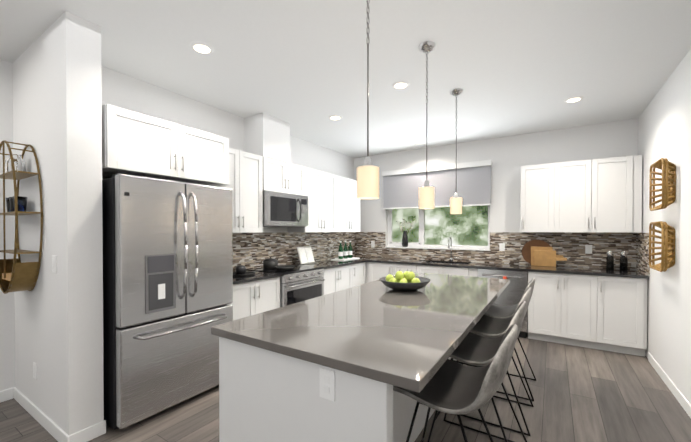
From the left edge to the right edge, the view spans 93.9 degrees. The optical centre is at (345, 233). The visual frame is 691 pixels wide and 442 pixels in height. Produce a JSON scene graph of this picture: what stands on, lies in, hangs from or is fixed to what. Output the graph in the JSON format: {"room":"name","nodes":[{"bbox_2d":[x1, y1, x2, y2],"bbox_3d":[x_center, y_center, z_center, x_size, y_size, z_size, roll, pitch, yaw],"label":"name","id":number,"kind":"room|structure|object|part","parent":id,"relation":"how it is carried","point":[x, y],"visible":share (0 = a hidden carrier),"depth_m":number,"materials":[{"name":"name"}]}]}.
{"room":"kitchen","nodes":[
{"label":"kitchen","id":0,"kind":"room"},
{"bbox_2d":[0,59,14,390],"bbox_3d":[-3.786,-0.008,1.230,0.160,2.780,3.940,0,1,33],"label":"wall","id":1,"kind":"structure","parent":0,"point":[7,340],"depth_m":2.65,"materials":[{"name":"paint"}]},
{"bbox_2d":[0,388,11,402],"bbox_3d":[-3.715,1.338,1.190,0.013,0.090,3.570,0,1,33],"label":"baseboard","id":2,"kind":"structure","parent":1,"relation":"attached to","point":[5,395],"depth_m":2.64,"materials":[{"name":"white wood"}]},
{"bbox_2d":[12,11,103,434],"bbox_3d":[-2.209,-0.018,2.446,1.180,2.780,0.190,0,1,33],"label":"wall","id":3,"kind":"structure","parent":0,"point":[57,99],"depth_m":2.17,"materials":[{"name":"paint"}]},
{"bbox_2d":[0,140,42,293],"bbox_3d":[-2.424,-0.118,2.379,0.614,1.104,0.142,0,1,33],"label":"wall shelf","id":4,"kind":"object","parent":3,"relation":"attached to","point":[16,274],"visible":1,"depth_m":2.32,"materials":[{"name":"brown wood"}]},
{"bbox_2d":[33,362,36,379],"bbox_3d":[-2.313,1.022,2.404,0.072,0.115,0.008,0,1,33],"label":"outlet","id":5,"kind":"object","parent":3,"relation":"attached to","point":[34,370],"visible":1,"depth_m":2.40,"materials":[{"name":"white plastic"}]},
{"bbox_2d":[12,387,72,441],"bbox_3d":[-2.246,1.328,2.360,1.163,0.090,0.019,0,1,33],"label":"baseboard","id":6,"kind":"structure","parent":3,"relation":"attached to","point":[51,427],"depth_m":2.30,"materials":[{"name":"white wood"}]},
{"bbox_2d":[52,255,56,272],"bbox_3d":[-1.955,0.204,2.167,0.072,0.115,0.008,0,1,33],"label":"light switch","id":7,"kind":"object","parent":3,"relation":"attached to","point":[54,263],"visible":1,"depth_m":2.16,"materials":[{"name":"white plastic"}]},
{"bbox_2d":[101,66,353,263],"bbox_3d":[-1.022,-0.036,4.482,0.160,2.780,4.520,0,1,33],"label":"wall","id":8,"kind":"structure","parent":0,"point":[123,91],"depth_m":3.45,"materials":[{"name":"paint"}]},
{"bbox_2d":[102,104,229,187],"bbox_3d":[-1.633,-0.681,2.810,0.607,0.440,1.005,0,1,33],"label":"upper cabinet","id":9,"kind":"object","parent":8,"relation":"attached to","point":[137,144],"depth_m":2.55,"materials":[{"name":"white wood"}]},
{"bbox_2d":[230,148,265,232],"bbox_3d":[-1.293,-0.458,3.601,0.327,0.900,0.686,0,1,33],"label":"upper cabinet","id":10,"kind":"object","parent":8,"relation":"attached to","point":[247,170],"depth_m":3.62,"materials":[{"name":"white wood"}]},
{"bbox_2d":[266,157,305,195],"bbox_3d":[-0.901,-0.713,4.209,0.327,0.400,0.760,0,1,33],"label":"upper cabinet","id":11,"kind":"object","parent":8,"relation":"attached to","point":[283,177],"depth_m":4.10,"materials":[{"name":"white wood"}]},
{"bbox_2d":[263,191,307,226],"bbox_3d":[-0.847,-0.299,4.177,0.437,0.419,0.752,0,1,33],"label":"microwave","id":12,"kind":"object","parent":11,"relation":"attached to","point":[280,209],"visible":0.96,"depth_m":4.02,"materials":[{"name":"silver metal"}]},
{"bbox_2d":[233,232,354,270],"bbox_3d":[-0.737,0.212,4.770,0.010,0.460,3.370,0,1,33],"label":"tile backsplash","id":13,"kind":"structure","parent":8,"relation":"attached to","point":[252,250],"depth_m":4.55,"materials":[{"name":"tile"}]},
{"bbox_2d":[287,168,337,231],"bbox_3d":[-0.473,-0.469,4.878,0.327,0.900,0.821,0,1,33],"label":"upper cabinet","id":14,"kind":"object","parent":8,"relation":"attached to","point":[321,187],"depth_m":4.76,"materials":[{"name":"white wood"}]},
{"bbox_2d":[338,176,359,231],"bbox_3d":[-0.094,-0.474,5.469,0.327,0.900,0.821,0,1,33],"label":"upper cabinet","id":15,"kind":"object","parent":8,"relation":"attached to","point":[348,203],"depth_m":5.39,"materials":[{"name":"white wood"}]},
{"bbox_2d":[244,113,289,162],"bbox_3d":[-0.983,-1.168,4.079,0.330,0.508,0.460,0,1,33],"label":"wall","id":16,"kind":"structure","parent":0,"point":[266,135],"depth_m":3.92,"materials":[{"name":"paint"}]},
{"bbox_2d":[0,332,690,441],"bbox_3d":[0.216,1.411,1.359,6.850,0.060,8.460,0,1,33],"label":"floor","id":17,"kind":"structure","parent":0,"point":[582,394],"depth_m":2.47,"materials":[{"name":"brown wood"}]},
{"bbox_2d":[102,174,232,429],"bbox_3d":[-1.542,0.477,2.723,0.827,1.785,0.910,0,1,33],"label":"fridge","id":18,"kind":"object","parent":17,"relation":"on","point":[167,273],"visible":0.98,"depth_m":2.38,"materials":[{"name":"silver metal"}]},
{"bbox_2d":[230,277,279,320],"bbox_3d":[-1.193,0.923,3.509,0.607,0.880,0.745,0,1,33],"label":"base cabinet","id":19,"kind":"object","parent":17,"relation":"on","point":[251,298],"depth_m":3.35,"materials":[{"name":"white wood"}]},
{"bbox_2d":[246,264,324,306],"bbox_3d":[-0.735,0.898,4.116,0.696,0.919,0.756,0,1,33],"label":"range","id":20,"kind":"object","parent":17,"relation":"on","point":[299,283],"visible":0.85,"depth_m":3.90,"materials":[{"name":"silver metal"}]},
{"bbox_2d":[263,257,294,270],"bbox_3d":[-0.846,0.368,3.948,0.455,0.142,0.329,0,1,33],"label":"cookware","id":21,"kind":"object","parent":20,"relation":"on","point":[270,263],"visible":1,"depth_m":3.98,"materials":[{"name":"black metal"}]},
{"bbox_2d":[324,264,353,294],"bbox_3d":[-0.348,0.912,4.826,0.607,0.880,0.845,0,1,33],"label":"base cabinet","id":22,"kind":"object","parent":17,"relation":"on","point":[342,277],"depth_m":4.65,"materials":[{"name":"white wood"}]},
{"bbox_2d":[219,337,463,441],"bbox_3d":[0.424,0.933,2.410,0.920,0.878,2.480,0,1,33],"label":"kitchen island","id":23,"kind":"object","parent":17,"relation":"on","point":[267,396],"visible":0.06,"depth_m":1.38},
{"bbox_2d":[320,367,334,401],"bbox_3d":[-0.071,0.582,1.246,0.072,0.115,0.008,0,1,33],"label":"outlet","id":24,"kind":"object","parent":23,"relation":"attached to","point":[327,383],"visible":1,"depth_m":1.24,"materials":[{"name":"white plastic"}]},
{"bbox_2d":[211,272,509,392],"bbox_3d":[0.470,0.473,2.376,1.070,0.038,2.540,0,1,33],"label":"island countertop","id":25,"kind":"structure","parent":23,"relation":"on","point":[378,330],"depth_m":1.58,"materials":[{"name":"grey stone"}]},
{"bbox_2d":[379,269,430,291],"bbox_3d":[0.476,0.369,2.598,0.410,0.164,0.410,0,1,33],"label":"fruit bowl","id":26,"kind":"object","parent":25,"relation":"on","point":[407,281],"visible":1,"depth_m":2.51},
{"bbox_2d":[354,262,364,286],"bbox_3d":[-0.053,0.908,5.286,0.607,0.880,0.485,0,1,33],"label":"base cabinet","id":27,"kind":"object","parent":17,"relation":"on","point":[359,269],"depth_m":5.17,"materials":[{"name":"white wood"}]},
{"bbox_2d":[233,259,366,283],"bbox_3d":[-0.642,0.461,4.327,0.629,0.030,2.733,0,1,33],"label":"countertop","id":28,"kind":"structure","parent":27,"relation":"on","point":[325,264],"depth_m":3.82,"materials":[{"name":"stone"}]},
{"bbox_2d":[233,265,255,276],"bbox_3d":[-1.146,0.399,3.532,0.316,0.104,0.316,0,1,33],"label":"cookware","id":29,"kind":"object","parent":28,"relation":"on","point":[241,271],"visible":0.92,"depth_m":3.49,"materials":[{"name":"black metal"}]},
{"bbox_2d":[296,246,317,264],"bbox_3d":[-0.564,0.317,4.714,0.176,0.251,0.320,0,1,33],"label":"cookbook stand","id":30,"kind":"object","parent":28,"relation":"on","point":[305,255],"visible":1,"depth_m":4.71,"materials":[{"name":"white metal"}]},
{"bbox_2d":[331,241,358,260],"bbox_3d":[0.001,0.279,5.468,0.260,0.311,0.500,0,1,33],"label":"bottles","id":31,"kind":"object","parent":28,"relation":"on","point":[345,253],"visible":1,"depth_m":5.43,"materials":[{"name":"green glass"}]},
{"bbox_2d":[365,262,372,282],"bbox_3d":[0.308,0.904,5.745,0.698,0.880,0.607,0,1,33],"label":"base cabinet","id":32,"kind":"object","parent":17,"relation":"on","point":[368,265],"depth_m":5.36,"materials":[{"name":"white wood"}]},
{"bbox_2d":[352,256,648,278],"bbox_3d":[1.710,0.456,4.818,4.058,0.030,0.629,0,1,33],"label":"countertop","id":33,"kind":"structure","parent":32,"relation":"on","point":[571,270],"depth_m":4.32,"materials":[{"name":"stone"}]},
{"bbox_2d":[448,237,456,260],"bbox_3d":[1.671,0.246,5.057,0.111,0.385,0.185,0,1,33],"label":"faucet","id":34,"kind":"object","parent":33,"relation":"on","point":[449,240],"visible":1,"depth_m":5.12,"materials":[{"name":"silver metal"}]},
{"bbox_2d":[522,239,566,266],"bbox_3d":[2.688,0.261,4.382,0.525,0.362,0.129,0,1,33],"label":"cutting boards","id":35,"kind":"object","parent":33,"relation":"on","point":[536,252],"visible":1,"depth_m":4.37,"materials":[{"name":"brown wood"}]},
{"bbox_2d":[606,251,613,269],"bbox_3d":[3.275,0.329,3.997,0.075,0.237,0.075,0,1,24],"label":"grinder","id":36,"kind":"object","parent":33,"relation":"on","point":[609,259],"depth_m":3.97,"materials":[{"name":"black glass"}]},
{"bbox_2d":[620,251,627,270],"bbox_3d":[3.385,0.330,3.927,0.075,0.237,0.075,0,1,24],"label":"grinder","id":37,"kind":"object","parent":33,"relation":"on","point":[623,261],"depth_m":3.90,"materials":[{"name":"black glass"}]},
{"bbox_2d":[373,262,432,280],"bbox_3d":[0.920,0.907,5.352,0.888,0.880,0.607,0,1,33],"label":"base cabinet","id":38,"kind":"object","parent":17,"relation":"on","point":[380,270],"depth_m":5.09,"materials":[{"name":"white wood"}]},
{"bbox_2d":[443,274,464,275],"bbox_3d":[1.557,1.020,4.945,0.750,0.661,0.607,0,1,33],"label":"base cabinet","id":39,"kind":"object","parent":17,"relation":"on","point":[443,274],"depth_m":4.57,"materials":[{"name":"white wood"}]},
{"bbox_2d":[393,324,517,441],"bbox_3d":[0.523,0.889,1.550,0.548,0.980,0.506,0,1,33],"label":"seat","id":40,"kind":"object","parent":17,"relation":"on","point":[453,387],"visible":0.73,"depth_m":1.48,"materials":[{"name":"grey leather"}]},
{"bbox_3d":[0.523,1.080,1.552,0.548,0.598,0.443,0,1,33],"label":"stool frame","id":41,"kind":"part","parent":40,"relation":"part of","materials":[{"name":"black metal"}]},
{"bbox_2d":[427,301,526,441],"bbox_3d":[0.831,0.885,2.030,0.548,0.980,0.506,0,1,33],"label":"seat","id":42,"kind":"object","parent":17,"relation":"on","point":[473,350],"visible":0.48,"depth_m":2.06,"materials":[{"name":"grey leather"}]},
{"bbox_3d":[0.831,1.076,2.031,0.548,0.598,0.443,0,1,33],"label":"stool frame","id":43,"kind":"part","parent":42,"relation":"part of","materials":[{"name":"black metal"}]},
{"bbox_2d":[460,287,533,435],"bbox_3d":[1.139,0.881,2.510,0.548,0.980,0.506,0,1,33],"label":"seat","id":44,"kind":"object","parent":17,"relation":"on","point":[486,326],"visible":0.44,"depth_m":2.53,"materials":[{"name":"grey leather"}]},
{"bbox_3d":[1.139,1.071,2.511,0.548,0.598,0.443,0,1,33],"label":"stool frame","id":45,"kind":"part","parent":44,"relation":"part of","materials":[{"name":"black metal"}]},
{"bbox_2d":[478,268,527,337],"bbox_3d":[2.202,0.916,4.482,0.595,0.876,0.652,0,1,33],"label":"dishwasher","id":46,"kind":"object","parent":17,"relation":"on","point":[512,293],"visible":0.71,"depth_m":4.19,"materials":[{"name":"silver metal"}]},
{"bbox_2d":[485,278,535,400],"bbox_3d":[1.425,0.877,2.955,0.548,0.980,0.506,0,1,33],"label":"seat","id":47,"kind":"object","parent":17,"relation":"on","point":[495,310],"visible":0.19,"depth_m":3.00,"materials":[{"name":"grey leather"}]},
{"bbox_3d":[1.425,1.068,2.957,0.548,0.598,0.443,0,1,33],"label":"stool frame","id":48,"kind":"part","parent":47,"relation":"part of","materials":[{"name":"black metal"}]},
{"bbox_2d":[528,271,604,349],"bbox_3d":[2.796,0.918,4.149,0.756,0.880,0.607,0,1,33],"label":"base cabinet","id":49,"kind":"object","parent":17,"relation":"on","point":[569,309],"depth_m":3.88,"materials":[{"name":"white wood"}]},
{"bbox_2d":[605,276,646,356],"bbox_3d":[3.221,0.920,3.876,0.492,0.880,0.607,0,1,33],"label":"base cabinet","id":50,"kind":"object","parent":17,"relation":"on","point":[607,313],"depth_m":3.59,"materials":[{"name":"white wood"}]},
{"bbox_2d":[0,0,690,157],"bbox_3d":[0.216,-1.429,1.335,6.850,0.060,8.460,0,1,33],"label":"ceiling","id":51,"kind":"structure","parent":0,"point":[514,67],"depth_m":2.58,"materials":[{"name":"paint"}]},
{"bbox_2d":[189,41,214,53],"bbox_3d":[-1.086,-1.402,2.444,0.176,0.012,0.176,0,1,33],"label":"recessed light","id":52,"kind":"object","parent":51,"relation":"in","point":[202,47],"visible":1,"depth_m":2.42,"materials":[{"name":"beige"}]},
{"bbox_2d":[328,115,341,119],"bbox_3d":[-0.125,-1.415,3.942,0.176,0.012,0.176,0,1,33],"label":"recessed light","id":53,"kind":"object","parent":51,"relation":"in","point":[335,117],"visible":1,"depth_m":3.92,"materials":[{"name":"beige"}]},
{"bbox_2d":[357,1,378,198],"bbox_3d":[0.115,-0.791,1.655,0.128,1.219,0.128,0,1,33],"label":"pendant light","id":54,"kind":"object","parent":51,"relation":"hanging from","point":[368,180],"visible":1,"depth_m":1.62,"materials":[{"name":"beige glass"}]},
{"bbox_2d":[391,80,409,88],"bbox_3d":[0.523,-1.407,3.063,0.176,0.012,0.176,0,1,33],"label":"recessed light","id":55,"kind":"object","parent":51,"relation":"in","point":[400,84],"visible":1,"depth_m":3.04,"materials":[{"name":"beige"}]},
{"bbox_2d":[418,41,435,208],"bbox_3d":[0.612,-0.798,2.429,0.128,1.219,0.128,0,1,33],"label":"pendant light","id":56,"kind":"object","parent":51,"relation":"hanging from","point":[426,195],"visible":1,"depth_m":2.40,"materials":[{"name":"beige glass"}]},
{"bbox_2d":[450,88,462,213],"bbox_3d":[1.101,-0.804,3.208,0.128,1.219,0.128,0,1,33],"label":"pendant light","id":57,"kind":"object","parent":51,"relation":"hanging from","point":[455,204],"visible":1,"depth_m":3.17,"materials":[{"name":"beige glass"}]},
{"bbox_2d":[564,96,583,101],"bbox_3d":[2.404,-1.410,3.401,0.176,0.012,0.176,0,1,33],"label":"recessed light","id":58,"kind":"object","parent":51,"relation":"in","point":[574,99],"visible":0.94,"depth_m":3.38,"materials":[{"name":"beige"}]},
{"bbox_2d":[354,118,637,267],"bbox_3d":[2.633,-0.038,4.715,6.060,2.780,0.180,0,1,33],"label":"wall","id":59,"kind":"structure","parent":0,"point":[509,156],"depth_m":4.75,"materials":[{"name":"paint"}]},
{"bbox_2d":[382,160,491,208],"bbox_3d":[1.433,-0.766,5.320,1.800,0.675,0.083,0,1,33],"label":"window blind","id":60,"kind":"object","parent":59,"relation":"attached to","point":[401,187],"visible":0.92,"depth_m":5.22,"materials":[{"name":"fabric"}]},
{"bbox_2d":[385,205,489,250],"bbox_3d":[1.489,-0.384,5.410,1.740,1.280,0.180,0,1,33],"label":"window unit","id":61,"kind":"structure","parent":59,"relation":"in","point":[421,234],"depth_m":5.54,"materials":[{"name":"plastic"}]},
{"bbox_2d":[396,216,416,246],"bbox_3d":[1.071,-0.040,5.652,0.372,0.546,0.110,0,1,33],"label":"vase","id":62,"kind":"object","parent":61,"relation":"on","point":[405,239],"visible":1,"depth_m":5.63,"materials":[{"name":"black glass"}]},
{"bbox_2d":[355,232,635,269],"bbox_3d":[1.887,0.209,5.082,4.068,0.460,0.010,0,1,33],"label":"tile backsplash","id":63,"kind":"structure","parent":59,"relation":"attached to","point":[570,247],"depth_m":4.66,"materials":[{"name":"tile"}]},
{"bbox_2d":[499,243,504,250],"bbox_3d":[2.324,0.202,4.791,0.072,0.115,0.008,0,1,33],"label":"outlet","id":64,"kind":"object","parent":63,"relation":"attached to","point":[501,246],"visible":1,"depth_m":4.79,"materials":[{"name":"white plastic"}]},
{"bbox_2d":[585,245,591,253],"bbox_3d":[3.191,0.206,4.235,0.072,0.115,0.008,0,1,33],"label":"outlet","id":65,"kind":"object","parent":63,"relation":"attached to","point":[588,249],"visible":1,"depth_m":4.23,"materials":[{"name":"white plastic"}]},
{"bbox_2d":[520,155,641,232],"bbox_3d":[2.973,-0.463,4.170,1.238,0.900,0.360,0,1,33],"label":"upper cabinet","id":66,"kind":"object","parent":59,"relation":"attached to","point":[602,195],"visible":1,"depth_m":4.01,"materials":[{"name":"white wood"}]},
{"bbox_2d":[637,49,690,403],"bbox_3d":[1.475,-0.002,0.540,0.140,2.780,8.100,0,1,33],"label":"wall","id":67,"kind":"structure","parent":0,"point":[664,124],"depth_m":2.81,"materials":[{"name":"paint"}]},
{"bbox_2d":[636,233,649,275],"bbox_3d":[3.425,0.221,3.721,0.010,0.460,0.619,0,1,33],"label":"tile backsplash","id":68,"kind":"structure","parent":67,"relation":"attached to","point":[642,252],"depth_m":3.70,"materials":[{"name":"tile"}]},
{"bbox_2d":[649,158,675,210],"bbox_3d":[2.851,-0.432,2.896,0.107,0.440,0.439,0,1,33],"label":"wall basket","id":69,"kind":"object","parent":67,"relation":"attached to","point":[668,178],"visible":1,"depth_m":2.78,"materials":[{"name":"brown wicker"}]},
{"bbox_2d":[649,221,675,271],"bbox_3d":[2.851,0.113,2.901,0.107,0.440,0.439,0,1,33],"label":"wall basket","id":70,"kind":"object","parent":67,"relation":"attached to","point":[667,232],"visible":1,"depth_m":2.78,"materials":[{"name":"brown wicker"}]},
{"bbox_2d":[648,352,690,417],"bbox_3d":[2.885,1.323,2.891,0.013,0.090,1.348,0,1,33],"label":"baseboard","id":71,"kind":"structure","parent":67,"relation":"attached to","point":[672,387],"depth_m":2.78,"materials":[{"name":"white wood"}]},
{"label":"outside","id":72,"kind":"structure","parent":0,"visible":0},
{"bbox_2d":[392,205,487,247],"bbox_3d":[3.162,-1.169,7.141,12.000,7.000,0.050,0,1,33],"label":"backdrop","id":73,"kind":"structure","parent":72,"point":[473,228],"depth_m":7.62,"materials":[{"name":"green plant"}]}
]}

